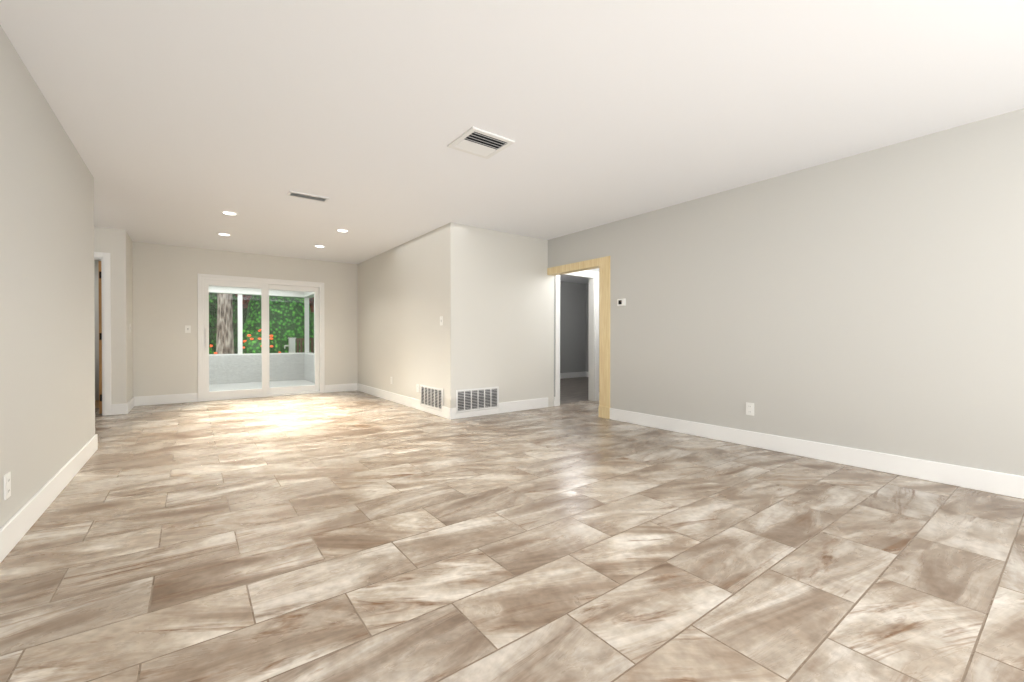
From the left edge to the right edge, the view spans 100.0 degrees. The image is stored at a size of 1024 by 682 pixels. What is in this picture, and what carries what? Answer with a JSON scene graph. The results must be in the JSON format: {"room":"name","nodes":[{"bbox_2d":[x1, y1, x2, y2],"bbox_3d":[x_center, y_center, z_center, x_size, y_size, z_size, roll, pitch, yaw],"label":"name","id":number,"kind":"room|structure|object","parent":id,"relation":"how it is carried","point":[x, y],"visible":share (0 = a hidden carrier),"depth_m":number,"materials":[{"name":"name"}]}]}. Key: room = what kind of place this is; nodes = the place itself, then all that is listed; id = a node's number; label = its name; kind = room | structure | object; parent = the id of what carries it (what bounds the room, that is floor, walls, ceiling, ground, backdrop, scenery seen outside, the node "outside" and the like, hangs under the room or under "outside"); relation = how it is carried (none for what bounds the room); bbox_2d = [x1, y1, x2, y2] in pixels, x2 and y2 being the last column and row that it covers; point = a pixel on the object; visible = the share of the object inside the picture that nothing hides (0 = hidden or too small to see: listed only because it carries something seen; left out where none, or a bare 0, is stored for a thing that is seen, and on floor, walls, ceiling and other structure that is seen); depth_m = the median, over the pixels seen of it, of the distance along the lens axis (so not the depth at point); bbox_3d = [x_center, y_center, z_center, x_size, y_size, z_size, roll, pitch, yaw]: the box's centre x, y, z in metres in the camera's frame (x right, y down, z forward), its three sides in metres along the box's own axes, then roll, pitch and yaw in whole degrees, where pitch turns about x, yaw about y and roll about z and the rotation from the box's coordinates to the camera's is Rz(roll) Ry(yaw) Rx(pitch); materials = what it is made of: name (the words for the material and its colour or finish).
{"room":"empty living room","nodes":[
{"label":"empty living room","id":0,"kind":"room"},
{"bbox_2d":[0,25,94,528],"bbox_3d":[-1.568,-0.224,0.831,0.120,2.440,7.450,0,0,-37],"label":"wall","id":1,"kind":"structure","parent":0,"point":[47,372],"depth_m":2.42,"materials":[{"name":"grey paint"}]},
{"bbox_2d":[4,471,10,499],"bbox_3d":[-2.369,0.679,2.017,0.008,0.116,0.072,0,0,-37],"label":"outlet","id":2,"kind":"object","parent":1,"relation":"attached to","point":[7,485],"visible":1,"depth_m":2.01,"materials":[{"name":"white plastic"}]},
{"bbox_2d":[0,434,97,562],"bbox_3d":[-1.564,0.925,0.926,0.035,0.140,7.345,0,0,-37],"label":"baseboard","id":3,"kind":"structure","parent":1,"relation":"attached to","point":[16,527],"depth_m":2.43,"materials":[{"name":"white wood"}]},
{"bbox_2d":[95,400,98,407],"bbox_3d":[-6.762,1.017,6.383,1.820,0.100,1.170,0,0,-37],"label":"floor","id":4,"kind":"structure","parent":0,"point":[96,403],"depth_m":6.58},
{"bbox_2d":[94,260,100,399],"bbox_3d":[-7.076,-0.256,6.798,1.820,2.440,0.120,0,0,-37],"label":"wall","id":5,"kind":"structure","parent":0,"point":[96,288],"depth_m":6.97,"materials":[{"name":"white paint"}]},
{"bbox_2d":[94,227,113,403],"bbox_3d":[-5.947,-0.247,5.182,1.700,2.440,0.120,0,0,-37],"label":"wall","id":6,"kind":"structure","parent":0,"point":[104,240],"depth_m":5.63,"materials":[{"name":"white paint"}]},
{"bbox_2d":[98,261,101,413],"bbox_3d":[-5.681,-0.050,5.954,0.131,2.013,0.801,0,0,-37],"label":"door","id":7,"kind":"structure","parent":6,"relation":"in","point":[100,343],"depth_m":5.66,"materials":[{"name":"brown wood"}]},
{"bbox_2d":[94,252,110,415],"bbox_3d":[-5.662,-0.088,5.387,0.940,2.120,0.134,0,0,-37],"label":"door frame","id":8,"kind":"structure","parent":6,"relation":"attached to","point":[105,258],"depth_m":5.59,"materials":[{"name":"white wood"}]},
{"bbox_2d":[114,229,132,403],"bbox_3d":[-5.770,-0.254,6.468,0.120,2.440,1.970,0,0,-37],"label":"wall","id":9,"kind":"structure","parent":0,"point":[123,320],"depth_m":5.70,"materials":[{"name":"white paint"}]},
{"bbox_2d":[124,397,135,413],"bbox_3d":[-5.370,0.898,6.033,0.035,0.140,0.815,0,0,-37],"label":"baseboard","id":10,"kind":"structure","parent":9,"relation":"attached to","point":[128,406],"depth_m":5.86,"materials":[{"name":"white wood"}]},
{"bbox_2d":[132,241,357,396],"bbox_3d":[-4.336,-0.259,7.381,3.270,2.440,0.120,0,0,-37],"label":"wall","id":11,"kind":"structure","parent":0,"point":[165,312],"depth_m":6.75,"materials":[{"name":"white paint"}]},
{"bbox_2d":[136,393,197,405],"bbox_3d":[-5.282,0.896,6.598,0.730,0.140,0.015,0,0,-37],"label":"baseboard","id":12,"kind":"structure","parent":11,"relation":"attached to","point":[190,397],"depth_m":6.58,"materials":[{"name":"white wood"}]},
{"bbox_2d":[185,325,190,332],"bbox_3d":[-5.084,-0.185,6.737,0.072,0.116,0.019,0,0,-37],"label":"light switch","id":13,"kind":"object","parent":11,"relation":"attached to","point":[187,329],"visible":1,"depth_m":6.74,"materials":[{"name":"white plastic"}]},
{"bbox_2d":[198,273,324,401],"bbox_3d":[-4.259,-0.056,7.420,1.890,2.035,0.150,0,0,-37],"label":"sliding door","id":14,"kind":"structure","parent":11,"relation":"in","point":[264,285],"depth_m":7.37,"materials":[{"name":"white"}]},
{"bbox_2d":[325,383,355,392],"bbox_3d":[-3.234,0.888,8.125,0.580,0.140,0.015,0,0,-37],"label":"baseboard","id":15,"kind":"structure","parent":11,"relation":"attached to","point":[338,387],"depth_m":8.11,"materials":[{"name":"white wood"}]},
{"bbox_2d":[357,222,553,412],"bbox_3d":[-1.221,-0.259,7.376,1.720,2.440,3.850,0,0,-37],"label":"wall","id":16,"kind":"structure","parent":0,"point":[487,295],"depth_m":5.93,"materials":[{"name":"white paint"}]},
{"bbox_2d":[356,383,451,419],"bbox_3d":[-1.873,0.894,6.813,0.025,0.140,3.745,0,0,-37],"label":"baseboard","id":17,"kind":"structure","parent":16,"relation":"attached to","point":[446,412],"depth_m":6.48,"materials":[{"name":"white wood"}]},
{"bbox_2d":[420,384,442,410],"bbox_3d":[-1.082,0.752,5.746,0.012,0.285,0.660,0,0,-37],"label":"air vent","id":18,"kind":"object","parent":16,"relation":"in","point":[431,397],"visible":0.98,"depth_m":5.73,"materials":[{"name":"white metal"}]},
{"bbox_2d":[456,387,498,412],"bbox_3d":[-0.440,0.753,5.556,0.650,0.285,0.012,0,0,-37],"label":"air vent","id":19,"kind":"object","parent":16,"relation":"attached to","point":[474,399],"visible":1,"depth_m":5.55,"materials":[{"name":"white metal"}]},
{"bbox_2d":[452,398,547,418],"bbox_3d":[-0.111,0.900,5.801,1.590,0.140,0.015,0,0,-37],"label":"baseboard","id":20,"kind":"structure","parent":16,"relation":"attached to","point":[504,407],"depth_m":5.85,"materials":[{"name":"white wood"}]},
{"bbox_2d":[0,391,1023,681],"bbox_3d":[-0.640,1.031,3.625,8.340,0.100,10.570,0,0,-37],"label":"floor","id":21,"kind":"structure","parent":0,"point":[342,537],"depth_m":1.95,"materials":[{"name":"beige tile"}]},
{"bbox_2d":[0,0,1023,283],"bbox_3d":[0.040,-1.525,4.774,11.060,0.120,11.860,0,0,-37],"label":"ceiling","id":22,"kind":"structure","parent":0,"point":[184,122],"depth_m":2.60,"materials":[{"name":"white paint"}]},
{"bbox_2d":[216,233,230,235],"bbox_3d":[-3.966,-1.466,5.916,0.176,0.009,0.176,0,0,-37],"label":"recessed light","id":23,"kind":"object","parent":22,"relation":"in","point":[223,234],"visible":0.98,"depth_m":5.92,"materials":[{"name":"white"}]},
{"bbox_2d":[220,211,237,215],"bbox_3d":[-3.233,-1.461,4.916,0.176,0.009,0.176,0,0,-37],"label":"recessed light","id":24,"kind":"object","parent":22,"relation":"in","point":[230,213],"visible":0.94,"depth_m":4.92,"materials":[{"name":"white"}]},
{"bbox_2d":[287,191,328,202],"bbox_3d":[-2.056,-1.455,4.341,0.360,0.015,0.150,0,0,-37],"label":"ceiling vent","id":25,"kind":"object","parent":22,"relation":"in","point":[307,196],"visible":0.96,"depth_m":4.33,"materials":[{"name":"white metal"}]},
{"bbox_2d":[336,229,348,232],"bbox_3d":[-2.253,-1.465,5.709,0.176,0.009,0.176,0,0,-37],"label":"recessed light","id":26,"kind":"object","parent":22,"relation":"in","point":[342,230],"visible":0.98,"depth_m":5.70,"materials":[{"name":"white"}]},
{"bbox_2d":[447,126,514,158],"bbox_3d":[-0.231,-1.448,3.163,0.360,0.018,0.360,0,0,-37],"label":"ceiling vent","id":27,"kind":"object","parent":22,"relation":"in","point":[472,140],"visible":0.98,"depth_m":3.15,"materials":[{"name":"white metal"}]},
{"bbox_2d":[560,281,585,372],"bbox_3d":[0.338,-0.273,10.179,4.130,2.440,0.120,0,0,-37],"label":"wall","id":28,"kind":"structure","parent":0,"point":[574,309],"depth_m":11.01,"materials":[{"name":"grey paint"}]},
{"bbox_2d":[560,372,583,378],"bbox_3d":[0.329,0.877,10.097,4.010,0.140,0.019,0,0,-37],"label":"baseboard","id":29,"kind":"structure","parent":28,"relation":"attached to","point":[571,374],"depth_m":10.97,"materials":[{"name":"white wood"}]},
{"bbox_2d":[560,377,587,403],"bbox_3d":[1.253,1.003,8.959,4.130,0.100,3.180,0,0,-37],"label":"floor","id":30,"kind":"structure","parent":0,"point":[574,389],"depth_m":8.46,"materials":[{"name":"beige tile"}]},
{"bbox_2d":[554,268,598,396],"bbox_3d":[2.239,-0.260,7.629,4.130,2.440,0.120,0,0,-37],"label":"wall","id":31,"kind":"structure","parent":0,"point":[597,270],"depth_m":6.34,"materials":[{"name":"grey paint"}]},
{"bbox_2d":[586,284,588,371],"bbox_3d":[2.905,-0.273,10.090,0.120,2.440,3.030,0,0,-37],"label":"wall","id":32,"kind":"structure","parent":0,"point":[587,285],"depth_m":11.24,"materials":[{"name":"grey paint"}]},
{"bbox_2d":[548,108,1023,475],"bbox_3d":[2.615,-0.239,3.569,0.120,2.440,6.840,0,0,-37],"label":"wall","id":33,"kind":"structure","parent":0,"point":[872,300],"depth_m":3.41,"materials":[{"name":"grey paint"}]},
{"bbox_2d":[547,256,610,418],"bbox_3d":[1.265,-0.070,6.171,1.105,2.075,1.295,0,0,-37],"label":"door frame","id":34,"kind":"structure","parent":33,"relation":"attached to","point":[602,264],"depth_m":6.17,"materials":[{"name":"brown wood"}]},
{"bbox_2d":[617,298,625,305],"bbox_3d":[1.321,-0.467,5.185,0.022,0.086,0.110,0,0,-37],"label":"thermostat","id":35,"kind":"object","parent":33,"relation":"attached to","point":[621,302],"visible":0.98,"depth_m":5.17,"materials":[{"name":"white plastic"}]},
{"bbox_2d":[746,402,753,415],"bbox_3d":[2.216,0.634,4.000,0.008,0.116,0.072,0,0,-37],"label":"outlet","id":36,"kind":"object","parent":33,"relation":"attached to","point":[749,408],"visible":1,"depth_m":4.00,"materials":[{"name":"white plastic"}]},
{"bbox_2d":[610,408,1023,498],"bbox_3d":[2.874,0.914,3.114,0.015,0.140,5.550,0,0,-37],"label":"baseboard","id":37,"kind":"structure","parent":33,"relation":"attached to","point":[1006,484],"depth_m":3.38,"materials":[{"name":"white wood"}]},
{"label":"outside","id":38,"kind":"structure","parent":0,"visible":0},
{"bbox_2d":[209,293,313,353],"bbox_3d":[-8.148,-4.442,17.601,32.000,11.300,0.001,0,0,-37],"label":"hedge","id":39,"kind":"object","parent":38,"point":[212,323],"depth_m":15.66,"materials":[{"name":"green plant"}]},
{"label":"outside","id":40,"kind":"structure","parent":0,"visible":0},
{"bbox_2d":[209,380,314,391],"bbox_3d":[-5.736,1.036,8.496,3.950,0.120,3.330,0,0,-37],"label":"floor","id":41,"kind":"structure","parent":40,"point":[217,387],"depth_m":9.37,"materials":[{"name":"grey concrete"}]},
{"bbox_2d":[209,354,314,384],"bbox_3d":[-5.736,0.716,8.494,3.950,0.760,3.330,0,0,-37],"label":"wall","id":42,"kind":"structure","parent":41,"relation":"on","point":[224,374],"depth_m":10.08,"materials":[{"name":"white concrete"}]},
{"bbox_2d":[209,294,314,355],"bbox_3d":[-5.730,-0.374,8.480,3.950,1.420,3.310,0,0,-37],"label":"posts","id":43,"kind":"object","parent":42,"relation":"on","point":[240,323],"depth_m":10.06,"materials":[{"name":"white wood"}]},
{"bbox_2d":[209,286,314,297],"bbox_3d":[-5.736,-1.254,8.484,3.950,0.340,3.330,0,0,-37],"label":"ceiling beam","id":44,"kind":"structure","parent":43,"relation":"on","point":[245,291],"depth_m":10.08,"materials":[{"name":"white paint"}]},
{"bbox_3d":[-8.318,1.177,17.859,36.000,0.260,21.430,0,0,-37],"label":"lawn","id":45,"kind":"structure","parent":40,"visible":0},
{"bbox_2d":[209,329,212,344],"bbox_3d":[-9.806,-0.189,12.183,2.170,2.577,1.223,0,0,-37],"label":"bush","id":46,"kind":"object","parent":45,"relation":"on","point":[210,335],"depth_m":12.88,"materials":[{"name":"green plant"}]},
{"bbox_2d":[209,343,216,353],"bbox_3d":[-7.824,0.475,10.349,1.201,1.500,1.146,0,0,-37],"label":"flower","id":47,"kind":"object","parent":45,"relation":"on","point":[210,350],"depth_m":10.54,"materials":[{"name":"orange plant"}]},
{"bbox_2d":[216,293,233,353],"bbox_3d":[-7.861,-5.058,11.894,5.413,12.391,5.911,0,0,-37],"label":"pine trunk","id":48,"kind":"object","parent":45,"relation":"on","point":[225,319],"depth_m":11.67,"materials":[{"name":"brown plant"}]},
{"bbox_2d":[237,329,280,353],"bbox_3d":[-6.744,0.489,11.519,1.089,1.625,1.034,0,0,-37],"label":"flower","id":49,"kind":"object","parent":45,"relation":"on","point":[253,338],"depth_m":11.24,"materials":[{"name":"green plant"}]},
{"bbox_2d":[235,294,313,311],"bbox_3d":[-8.333,-1.219,15.651,3.368,4.674,1.929,0,0,-37],"label":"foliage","id":50,"kind":"object","parent":45,"relation":"on","point":[311,301],"depth_m":14.88,"materials":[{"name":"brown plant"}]},
{"bbox_2d":[243,295,313,352],"bbox_3d":[-7.462,-0.476,13.881,2.245,3.146,1.324,0,0,-37],"label":"bush","id":51,"kind":"object","parent":45,"relation":"on","point":[296,314],"depth_m":13.44,"materials":[{"name":"green plant"}]},
{"bbox_2d":[284,338,295,352],"bbox_3d":[-5.798,0.526,11.210,0.272,1.230,0.170,0,0,-37],"label":"post","id":52,"kind":"object","parent":45,"relation":"on","point":[291,342],"depth_m":11.17,"materials":[{"name":"white"}]},
{"bbox_2d":[288,337,313,352],"bbox_3d":[-6.041,0.506,13.211,1.490,1.250,0.090,0,0,-37],"label":"fence","id":53,"kind":"object","parent":45,"relation":"on","point":[301,343],"depth_m":12.94,"materials":[{"name":"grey wood"}]}
]}

